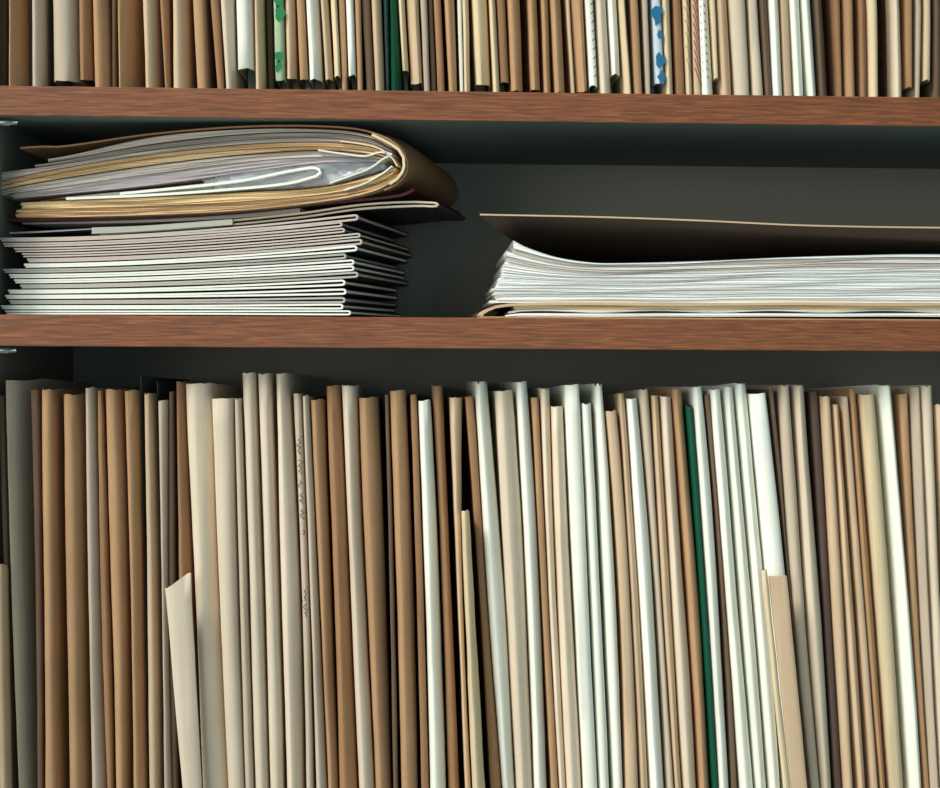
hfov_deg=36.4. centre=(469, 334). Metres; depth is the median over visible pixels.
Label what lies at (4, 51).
folder
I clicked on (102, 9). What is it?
folder
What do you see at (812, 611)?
folder
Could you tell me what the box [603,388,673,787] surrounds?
folder
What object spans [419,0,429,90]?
folder
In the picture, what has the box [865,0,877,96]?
folder
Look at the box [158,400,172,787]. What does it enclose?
folder
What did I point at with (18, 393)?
folder
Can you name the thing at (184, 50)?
folder
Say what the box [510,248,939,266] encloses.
sheaf
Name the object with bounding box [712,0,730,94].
folder
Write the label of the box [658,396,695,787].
folder
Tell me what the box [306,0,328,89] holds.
folder
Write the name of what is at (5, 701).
sheet
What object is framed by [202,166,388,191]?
sheets
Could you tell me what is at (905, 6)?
folder
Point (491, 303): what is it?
sheaf
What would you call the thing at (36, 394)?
folder
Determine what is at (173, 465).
folder
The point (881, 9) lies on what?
folder
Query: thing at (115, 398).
folder
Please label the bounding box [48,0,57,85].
folder
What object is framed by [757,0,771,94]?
folder
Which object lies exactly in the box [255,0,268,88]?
folder
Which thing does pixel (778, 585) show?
folder
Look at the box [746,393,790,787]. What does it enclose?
folder
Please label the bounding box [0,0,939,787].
bookcase
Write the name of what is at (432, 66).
folder
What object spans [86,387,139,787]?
folder
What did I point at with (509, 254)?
sheaf
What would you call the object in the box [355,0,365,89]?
folder
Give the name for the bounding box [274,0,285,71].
print
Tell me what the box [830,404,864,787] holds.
folder
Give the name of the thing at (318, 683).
folder
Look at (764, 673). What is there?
folder
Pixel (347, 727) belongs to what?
folder
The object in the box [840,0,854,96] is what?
folder
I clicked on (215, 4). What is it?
folder
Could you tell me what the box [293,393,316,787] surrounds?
folder
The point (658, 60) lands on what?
print
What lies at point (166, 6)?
folder
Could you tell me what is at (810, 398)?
folder
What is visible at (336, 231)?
notebook
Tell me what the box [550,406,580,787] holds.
folder
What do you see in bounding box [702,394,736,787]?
folder
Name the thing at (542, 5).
folder
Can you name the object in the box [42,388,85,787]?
folder
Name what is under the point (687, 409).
folder
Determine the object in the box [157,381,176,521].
folder
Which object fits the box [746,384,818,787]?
folder
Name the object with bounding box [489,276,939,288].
sheaf
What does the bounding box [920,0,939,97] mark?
folder
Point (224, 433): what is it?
folder
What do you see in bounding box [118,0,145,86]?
folder
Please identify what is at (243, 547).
folder
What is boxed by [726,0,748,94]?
folder
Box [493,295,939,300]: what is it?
sheaf
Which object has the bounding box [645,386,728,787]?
folder
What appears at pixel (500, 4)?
folder
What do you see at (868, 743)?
folder
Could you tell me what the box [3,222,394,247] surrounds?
notebook
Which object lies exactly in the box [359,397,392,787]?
folder
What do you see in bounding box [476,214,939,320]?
open folder
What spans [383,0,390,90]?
folder
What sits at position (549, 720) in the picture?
folder
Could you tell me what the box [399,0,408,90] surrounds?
folder
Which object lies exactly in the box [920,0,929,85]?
folder
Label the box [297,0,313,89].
folder
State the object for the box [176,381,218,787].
folder
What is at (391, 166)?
loose sheet
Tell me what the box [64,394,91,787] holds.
folder
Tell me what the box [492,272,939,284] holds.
sheaf
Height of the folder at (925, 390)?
0.318 m
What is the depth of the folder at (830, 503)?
1.03 m
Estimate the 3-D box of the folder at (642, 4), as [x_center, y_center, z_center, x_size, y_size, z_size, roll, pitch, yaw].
[0.114,-0.327,1.120,0.022,0.314,0.215,0,0,-2]
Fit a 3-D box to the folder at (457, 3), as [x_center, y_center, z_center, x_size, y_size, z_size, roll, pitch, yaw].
[-0.018,-0.334,1.114,0.021,0.326,0.215,0,0,-2]
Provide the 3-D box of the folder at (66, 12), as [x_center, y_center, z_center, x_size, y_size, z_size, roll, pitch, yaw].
[-0.288,-0.333,1.101,0.024,0.320,0.215,0,0,-2]
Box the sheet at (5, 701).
[0,564,11,787]
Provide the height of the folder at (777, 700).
0.188 m
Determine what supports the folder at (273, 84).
on the bookcase
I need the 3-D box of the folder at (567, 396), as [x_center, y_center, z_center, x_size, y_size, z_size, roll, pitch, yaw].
[0.076,0.194,1.128,0.028,0.318,0.215,0,0,-2]
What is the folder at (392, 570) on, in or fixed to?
on the bookcase
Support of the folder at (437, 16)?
on the bookcase
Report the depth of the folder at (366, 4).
1.01 m
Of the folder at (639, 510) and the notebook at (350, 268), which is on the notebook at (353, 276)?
the notebook at (350, 268)
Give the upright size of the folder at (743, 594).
0.317 m
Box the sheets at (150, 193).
[66,166,322,200]
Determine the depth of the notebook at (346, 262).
1.01 m
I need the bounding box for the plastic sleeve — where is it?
[215,160,384,189]
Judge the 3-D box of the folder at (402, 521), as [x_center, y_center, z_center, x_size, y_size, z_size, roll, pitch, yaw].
[-0.051,0.196,1.123,0.023,0.313,0.215,0,0,-2]
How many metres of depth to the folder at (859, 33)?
1.02 m
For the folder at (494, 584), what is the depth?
1.02 m
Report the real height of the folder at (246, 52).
0.319 m
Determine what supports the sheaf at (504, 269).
on the sheaf at (505, 275)
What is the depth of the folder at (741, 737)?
1.03 m
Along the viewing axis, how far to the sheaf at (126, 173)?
1.01 m
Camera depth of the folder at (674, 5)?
1.01 m
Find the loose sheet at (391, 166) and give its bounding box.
[345,165,400,190]
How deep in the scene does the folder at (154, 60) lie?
1.00 m
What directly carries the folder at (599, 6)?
on the bookcase
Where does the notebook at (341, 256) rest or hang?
on the notebook at (346, 262)
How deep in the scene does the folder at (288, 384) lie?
1.01 m
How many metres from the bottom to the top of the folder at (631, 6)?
0.312 m
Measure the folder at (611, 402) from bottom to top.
0.311 m
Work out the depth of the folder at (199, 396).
1.01 m
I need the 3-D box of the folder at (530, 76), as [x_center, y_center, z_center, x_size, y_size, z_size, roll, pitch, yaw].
[0.035,-0.329,1.115,0.025,0.317,0.215,0,0,-2]
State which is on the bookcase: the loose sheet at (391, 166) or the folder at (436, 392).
the folder at (436, 392)
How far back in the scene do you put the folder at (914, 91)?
1.02 m
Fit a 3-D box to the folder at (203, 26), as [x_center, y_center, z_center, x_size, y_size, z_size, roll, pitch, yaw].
[-0.197,-0.328,1.105,0.022,0.312,0.215,0,0,-2]
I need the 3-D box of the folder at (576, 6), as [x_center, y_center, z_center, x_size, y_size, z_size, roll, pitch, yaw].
[0.067,-0.326,1.115,0.028,0.310,0.215,0,0,-2]
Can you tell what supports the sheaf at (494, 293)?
on the sheaf at (877, 293)
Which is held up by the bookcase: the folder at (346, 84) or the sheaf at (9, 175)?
the folder at (346, 84)
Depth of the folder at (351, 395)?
1.02 m
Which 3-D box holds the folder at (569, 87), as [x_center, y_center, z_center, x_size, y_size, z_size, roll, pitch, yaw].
[0.060,-0.333,1.117,0.023,0.324,0.215,0,0,-2]
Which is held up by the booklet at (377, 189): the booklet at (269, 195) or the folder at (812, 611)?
the booklet at (269, 195)
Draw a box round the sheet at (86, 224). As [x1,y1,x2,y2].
[22,208,307,229]
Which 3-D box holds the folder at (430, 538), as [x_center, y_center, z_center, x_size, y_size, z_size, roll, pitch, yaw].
[-0.030,0.199,1.123,0.023,0.306,0.215,0,0,-2]
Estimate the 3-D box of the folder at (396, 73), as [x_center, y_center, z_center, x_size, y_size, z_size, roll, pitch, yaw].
[-0.063,-0.327,1.112,0.025,0.312,0.215,0,0,-2]
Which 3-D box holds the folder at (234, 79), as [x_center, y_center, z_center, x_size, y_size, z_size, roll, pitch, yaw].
[-0.179,-0.330,1.106,0.023,0.316,0.215,0,0,-2]
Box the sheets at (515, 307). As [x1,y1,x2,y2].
[497,306,939,313]
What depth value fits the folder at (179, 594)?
1.00 m
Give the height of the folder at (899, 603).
0.318 m
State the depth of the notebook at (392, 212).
1.02 m
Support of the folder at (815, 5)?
on the bookcase
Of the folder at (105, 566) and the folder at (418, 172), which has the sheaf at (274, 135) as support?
the folder at (418, 172)
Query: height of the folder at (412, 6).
0.314 m
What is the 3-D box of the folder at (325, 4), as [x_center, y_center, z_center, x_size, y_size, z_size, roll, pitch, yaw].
[-0.112,-0.329,1.109,0.024,0.314,0.215,0,0,-2]
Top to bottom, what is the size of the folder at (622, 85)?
0.320 m
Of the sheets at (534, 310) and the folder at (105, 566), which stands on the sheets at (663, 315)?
the sheets at (534, 310)
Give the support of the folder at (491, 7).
on the bookcase
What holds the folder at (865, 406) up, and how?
on the bookcase
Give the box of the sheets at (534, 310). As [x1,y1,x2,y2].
[494,309,939,315]
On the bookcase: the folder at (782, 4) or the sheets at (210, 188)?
the folder at (782, 4)
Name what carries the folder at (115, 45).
on the bookcase
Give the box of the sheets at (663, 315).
[503,313,939,318]
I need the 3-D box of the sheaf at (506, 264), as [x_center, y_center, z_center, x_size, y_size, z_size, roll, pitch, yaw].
[0.214,-0.046,1.121,0.389,0.009,0.211,0,0,-2]
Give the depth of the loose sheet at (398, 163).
1.00 m
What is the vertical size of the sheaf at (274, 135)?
0.024 m
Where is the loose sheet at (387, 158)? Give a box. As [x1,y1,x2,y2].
[330,154,401,184]
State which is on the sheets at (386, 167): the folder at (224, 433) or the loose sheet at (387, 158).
the loose sheet at (387, 158)
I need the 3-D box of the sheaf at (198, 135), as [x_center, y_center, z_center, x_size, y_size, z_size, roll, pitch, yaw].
[-0.161,-0.134,1.110,0.267,0.023,0.205,0,0,3]
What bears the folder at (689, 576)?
on the bookcase
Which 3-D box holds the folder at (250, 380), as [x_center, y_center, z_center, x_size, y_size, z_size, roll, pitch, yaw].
[-0.156,0.189,1.119,0.022,0.325,0.215,0,0,-2]
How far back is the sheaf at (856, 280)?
1.01 m
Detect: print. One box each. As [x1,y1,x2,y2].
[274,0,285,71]
[650,6,665,83]
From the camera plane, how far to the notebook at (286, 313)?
1.01 m
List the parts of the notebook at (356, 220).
paper strip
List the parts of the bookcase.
panel, shelf, shelf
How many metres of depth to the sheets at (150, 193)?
1.01 m
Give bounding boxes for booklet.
[16,173,401,218]
[21,168,400,209]
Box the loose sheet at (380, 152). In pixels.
[318,149,401,160]
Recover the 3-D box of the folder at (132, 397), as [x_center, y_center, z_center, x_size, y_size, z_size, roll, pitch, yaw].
[-0.242,0.195,1.118,0.017,0.312,0.215,0,0,-2]
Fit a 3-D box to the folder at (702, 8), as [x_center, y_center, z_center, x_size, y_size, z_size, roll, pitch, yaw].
[0.157,-0.328,1.118,0.028,0.316,0.215,0,0,-2]
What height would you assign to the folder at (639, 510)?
0.308 m
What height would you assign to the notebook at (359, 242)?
0.018 m
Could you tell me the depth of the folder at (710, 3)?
1.01 m
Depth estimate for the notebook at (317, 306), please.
1.01 m
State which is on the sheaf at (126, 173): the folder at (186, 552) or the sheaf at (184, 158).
the sheaf at (184, 158)
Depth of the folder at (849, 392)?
1.03 m
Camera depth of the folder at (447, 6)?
1.01 m
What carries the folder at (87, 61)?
on the bookcase
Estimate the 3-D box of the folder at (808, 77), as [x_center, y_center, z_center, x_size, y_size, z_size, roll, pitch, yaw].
[0.231,-0.329,1.121,0.027,0.320,0.215,0,0,-2]
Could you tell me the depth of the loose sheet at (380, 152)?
1.00 m
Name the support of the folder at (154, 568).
on the bookcase
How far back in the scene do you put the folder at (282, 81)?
1.00 m
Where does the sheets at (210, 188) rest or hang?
on the sheets at (150, 193)
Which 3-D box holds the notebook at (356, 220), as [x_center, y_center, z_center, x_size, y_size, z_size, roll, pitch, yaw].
[-0.204,-0.076,1.097,0.299,0.021,0.178,0,0,2]
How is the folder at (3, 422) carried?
on the bookcase
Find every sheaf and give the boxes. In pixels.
[1,143,387,185]
[1,147,384,189]
[2,138,389,180]
[2,151,401,202]
[10,157,378,201]
[35,133,401,167]
[48,129,399,162]
[482,299,939,307]
[483,285,939,297]
[485,289,939,300]
[487,292,939,301]
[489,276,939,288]
[489,279,939,289]
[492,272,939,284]
[493,266,939,280]
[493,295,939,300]
[494,262,939,275]
[494,282,939,288]
[495,251,939,270]
[497,256,939,273]
[501,241,939,264]
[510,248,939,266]
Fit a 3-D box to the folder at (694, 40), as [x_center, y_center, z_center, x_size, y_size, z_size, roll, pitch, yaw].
[0.149,-0.333,1.119,0.024,0.326,0.216,0,0,-2]
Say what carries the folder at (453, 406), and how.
on the bookcase
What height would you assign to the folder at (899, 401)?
0.312 m
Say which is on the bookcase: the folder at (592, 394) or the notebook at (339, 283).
the folder at (592, 394)
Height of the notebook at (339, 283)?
0.012 m
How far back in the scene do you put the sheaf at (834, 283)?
1.01 m
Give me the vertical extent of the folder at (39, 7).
0.318 m
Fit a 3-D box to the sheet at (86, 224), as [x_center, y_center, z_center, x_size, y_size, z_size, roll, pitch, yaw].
[-0.212,-0.086,1.107,0.217,0.012,0.154,0,0,5]
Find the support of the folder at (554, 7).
on the bookcase
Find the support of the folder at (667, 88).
on the bookcase
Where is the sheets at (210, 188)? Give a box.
[40,179,264,201]
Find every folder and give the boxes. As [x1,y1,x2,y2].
[0,0,8,85]
[0,395,18,787]
[6,188,461,230]
[6,378,91,787]
[9,0,30,85]
[20,125,457,206]
[30,0,32,85]
[31,389,45,787]
[32,0,48,85]
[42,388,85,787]
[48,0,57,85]
[53,0,89,86]
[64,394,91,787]
[79,0,94,86]
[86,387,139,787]
[93,0,112,86]
[98,390,115,787]
[105,389,140,787]
[112,0,118,86]
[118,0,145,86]
[125,390,147,787]
[140,376,188,787]
[143,0,164,87]
[144,393,163,787]
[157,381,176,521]
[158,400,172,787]
[160,0,173,87]
[165,573,201,787]
[169,391,182,787]
[173,0,197,87]
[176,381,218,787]
[186,383,242,787]
[193,0,217,87]
[211,0,225,88]
[212,398,245,787]
[221,0,247,88]
[235,398,255,787]
[236,0,255,88]
[243,372,270,787]
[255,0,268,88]
[258,373,286,787]
[266,0,279,88]
[274,0,291,88]
[276,373,309,787]
[285,0,304,89]
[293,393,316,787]
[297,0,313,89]
[303,395,327,787]
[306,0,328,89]
[311,398,338,787]
[321,0,338,89]
[327,385,358,787]
[331,0,341,89]
[339,0,351,89]
[342,385,375,787]
[346,0,357,89]
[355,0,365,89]
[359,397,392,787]
[362,0,375,89]
[372,0,385,90]
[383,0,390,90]
[385,394,400,787]
[390,0,402,90]
[390,390,417,787]
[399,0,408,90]
[406,0,422,90]
[410,392,428,787]
[418,400,445,787]
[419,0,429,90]
[427,0,435,90]
[430,385,458,787]
[433,0,444,90]
[441,0,456,90]
[444,397,470,787]
[454,0,462,91]
[461,510,484,787]
[462,0,469,91]
[462,396,500,787]
[466,381,514,787]
[468,0,489,91]
[469,303,939,317]
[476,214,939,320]
[487,0,499,91]
[488,390,532,787]
[495,0,508,91]
[500,381,546,787]
[505,0,522,91]
[519,0,539,92]
[527,388,565,787]
[528,397,557,787]
[536,0,550,92]
[548,0,564,92]
[549,384,596,787]
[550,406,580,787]
[560,0,574,92]
[569,383,622,787]
[570,0,586,92]
[580,403,608,787]
[583,0,596,92]
[593,0,609,92]
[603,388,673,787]
[603,393,647,787]
[604,410,637,787]
[605,0,619,92]
[611,0,630,93]
[624,398,663,787]
[625,0,641,93]
[638,0,649,93]
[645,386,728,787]
[647,0,665,93]
[648,388,708,787]
[648,395,680,787]
[655,0,672,93]
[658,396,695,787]
[669,0,684,93]
[673,386,765,787]
[680,0,691,93]
[682,405,717,787]
[689,0,700,94]
[697,0,712,94]
[702,389,752,787]
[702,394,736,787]
[707,0,717,83]
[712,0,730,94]
[716,383,779,787]
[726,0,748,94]
[745,0,762,94]
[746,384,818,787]
[746,385,830,787]
[746,388,808,787]
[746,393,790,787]
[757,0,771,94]
[762,569,790,787]
[766,0,781,95]
[768,575,806,787]
[778,0,791,95]
[788,0,802,95]
[799,0,815,95]
[804,385,920,787]
[804,388,884,787]
[804,391,841,787]
[810,0,826,95]
[817,396,852,787]
[821,0,841,95]
[829,396,877,787]
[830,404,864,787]
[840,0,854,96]
[852,0,865,96]
[855,394,902,787]
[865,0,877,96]
[877,0,886,96]
[885,0,901,96]
[890,385,939,787]
[890,386,938,787]
[891,393,928,787]
[899,0,911,92]
[901,0,920,96]
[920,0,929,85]
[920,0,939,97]
[932,403,939,595]
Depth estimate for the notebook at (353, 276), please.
1.01 m
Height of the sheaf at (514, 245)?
0.017 m
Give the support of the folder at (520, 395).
on the bookcase
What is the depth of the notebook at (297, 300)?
1.01 m
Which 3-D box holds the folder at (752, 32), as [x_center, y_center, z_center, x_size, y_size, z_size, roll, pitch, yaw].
[0.192,-0.328,1.120,0.027,0.317,0.215,0,0,-2]
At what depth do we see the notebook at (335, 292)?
1.01 m
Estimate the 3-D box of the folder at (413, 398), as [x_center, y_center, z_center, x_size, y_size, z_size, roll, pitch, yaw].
[-0.040,0.197,1.127,0.016,0.310,0.215,0,0,-2]
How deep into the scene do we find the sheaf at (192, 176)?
1.01 m
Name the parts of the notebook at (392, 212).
paper strip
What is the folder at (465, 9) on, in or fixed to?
on the bookcase
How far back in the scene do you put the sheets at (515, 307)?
1.01 m
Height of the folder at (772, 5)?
0.320 m
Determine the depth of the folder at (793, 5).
1.01 m
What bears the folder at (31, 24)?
on the bookcase
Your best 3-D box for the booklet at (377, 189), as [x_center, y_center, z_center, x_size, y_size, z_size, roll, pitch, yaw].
[-0.171,-0.098,1.111,0.294,0.031,0.206,0,0,3]
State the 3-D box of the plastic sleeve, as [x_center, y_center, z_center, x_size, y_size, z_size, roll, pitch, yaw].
[-0.120,-0.112,1.009,0.122,0.022,0.006,0,0,4]
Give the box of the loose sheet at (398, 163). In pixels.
[340,140,402,168]
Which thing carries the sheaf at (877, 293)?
on the sheaf at (861, 297)
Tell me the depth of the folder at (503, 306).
1.01 m
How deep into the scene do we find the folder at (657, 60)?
1.01 m
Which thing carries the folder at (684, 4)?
on the bookcase
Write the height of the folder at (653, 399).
0.310 m
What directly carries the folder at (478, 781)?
on the bookcase
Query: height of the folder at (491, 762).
0.309 m
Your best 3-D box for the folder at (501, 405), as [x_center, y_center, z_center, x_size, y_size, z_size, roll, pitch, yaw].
[0.028,0.196,1.126,0.031,0.313,0.215,0,0,-2]
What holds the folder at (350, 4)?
on the bookcase
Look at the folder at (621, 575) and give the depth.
1.02 m
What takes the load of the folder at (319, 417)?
on the bookcase
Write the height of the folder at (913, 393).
0.318 m
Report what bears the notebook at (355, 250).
on the notebook at (341, 256)
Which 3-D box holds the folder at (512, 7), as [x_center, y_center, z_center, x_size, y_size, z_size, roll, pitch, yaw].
[0.021,-0.333,1.113,0.028,0.324,0.215,0,0,-2]
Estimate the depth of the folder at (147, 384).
1.03 m
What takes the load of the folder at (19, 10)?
on the bookcase
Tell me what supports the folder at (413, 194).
on the notebook at (356, 220)
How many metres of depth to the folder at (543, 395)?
1.02 m
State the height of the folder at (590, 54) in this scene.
0.312 m
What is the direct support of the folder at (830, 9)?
on the bookcase
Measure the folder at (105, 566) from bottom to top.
0.312 m
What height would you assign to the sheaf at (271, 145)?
0.033 m
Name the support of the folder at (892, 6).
on the bookcase
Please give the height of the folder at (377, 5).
0.326 m
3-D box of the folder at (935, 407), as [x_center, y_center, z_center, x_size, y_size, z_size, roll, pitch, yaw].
[0.344,0.202,1.139,0.024,0.305,0.215,0,0,-2]
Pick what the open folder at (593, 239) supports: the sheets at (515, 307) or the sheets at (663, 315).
the sheets at (663, 315)
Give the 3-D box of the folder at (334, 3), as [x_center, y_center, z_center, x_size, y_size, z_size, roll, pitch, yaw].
[-0.106,-0.334,1.108,0.023,0.326,0.215,0,0,-2]
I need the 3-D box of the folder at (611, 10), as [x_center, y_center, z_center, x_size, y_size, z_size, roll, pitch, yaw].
[0.091,-0.333,1.116,0.025,0.324,0.215,0,0,-2]
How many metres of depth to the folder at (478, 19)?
1.01 m
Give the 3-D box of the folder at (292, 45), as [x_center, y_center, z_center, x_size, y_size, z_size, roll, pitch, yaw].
[-0.136,-0.328,1.107,0.023,0.312,0.215,0,0,-2]
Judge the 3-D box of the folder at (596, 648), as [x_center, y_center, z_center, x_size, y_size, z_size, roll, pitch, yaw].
[0.087,0.201,1.129,0.023,0.304,0.215,0,0,-2]
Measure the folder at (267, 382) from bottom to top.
0.324 m
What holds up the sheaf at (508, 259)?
on the sheaf at (506, 264)
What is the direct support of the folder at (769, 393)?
on the bookcase
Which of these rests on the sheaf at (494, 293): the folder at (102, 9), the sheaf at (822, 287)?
the sheaf at (822, 287)
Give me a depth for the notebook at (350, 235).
1.01 m
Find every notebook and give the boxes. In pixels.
[0,214,408,242]
[1,303,395,312]
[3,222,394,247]
[3,253,397,273]
[5,288,397,300]
[5,310,401,316]
[8,279,396,294]
[9,259,404,278]
[9,297,396,307]
[14,228,391,252]
[14,265,404,283]
[20,271,408,288]
[22,233,409,257]
[24,245,407,268]
[27,239,411,262]
[92,201,465,235]

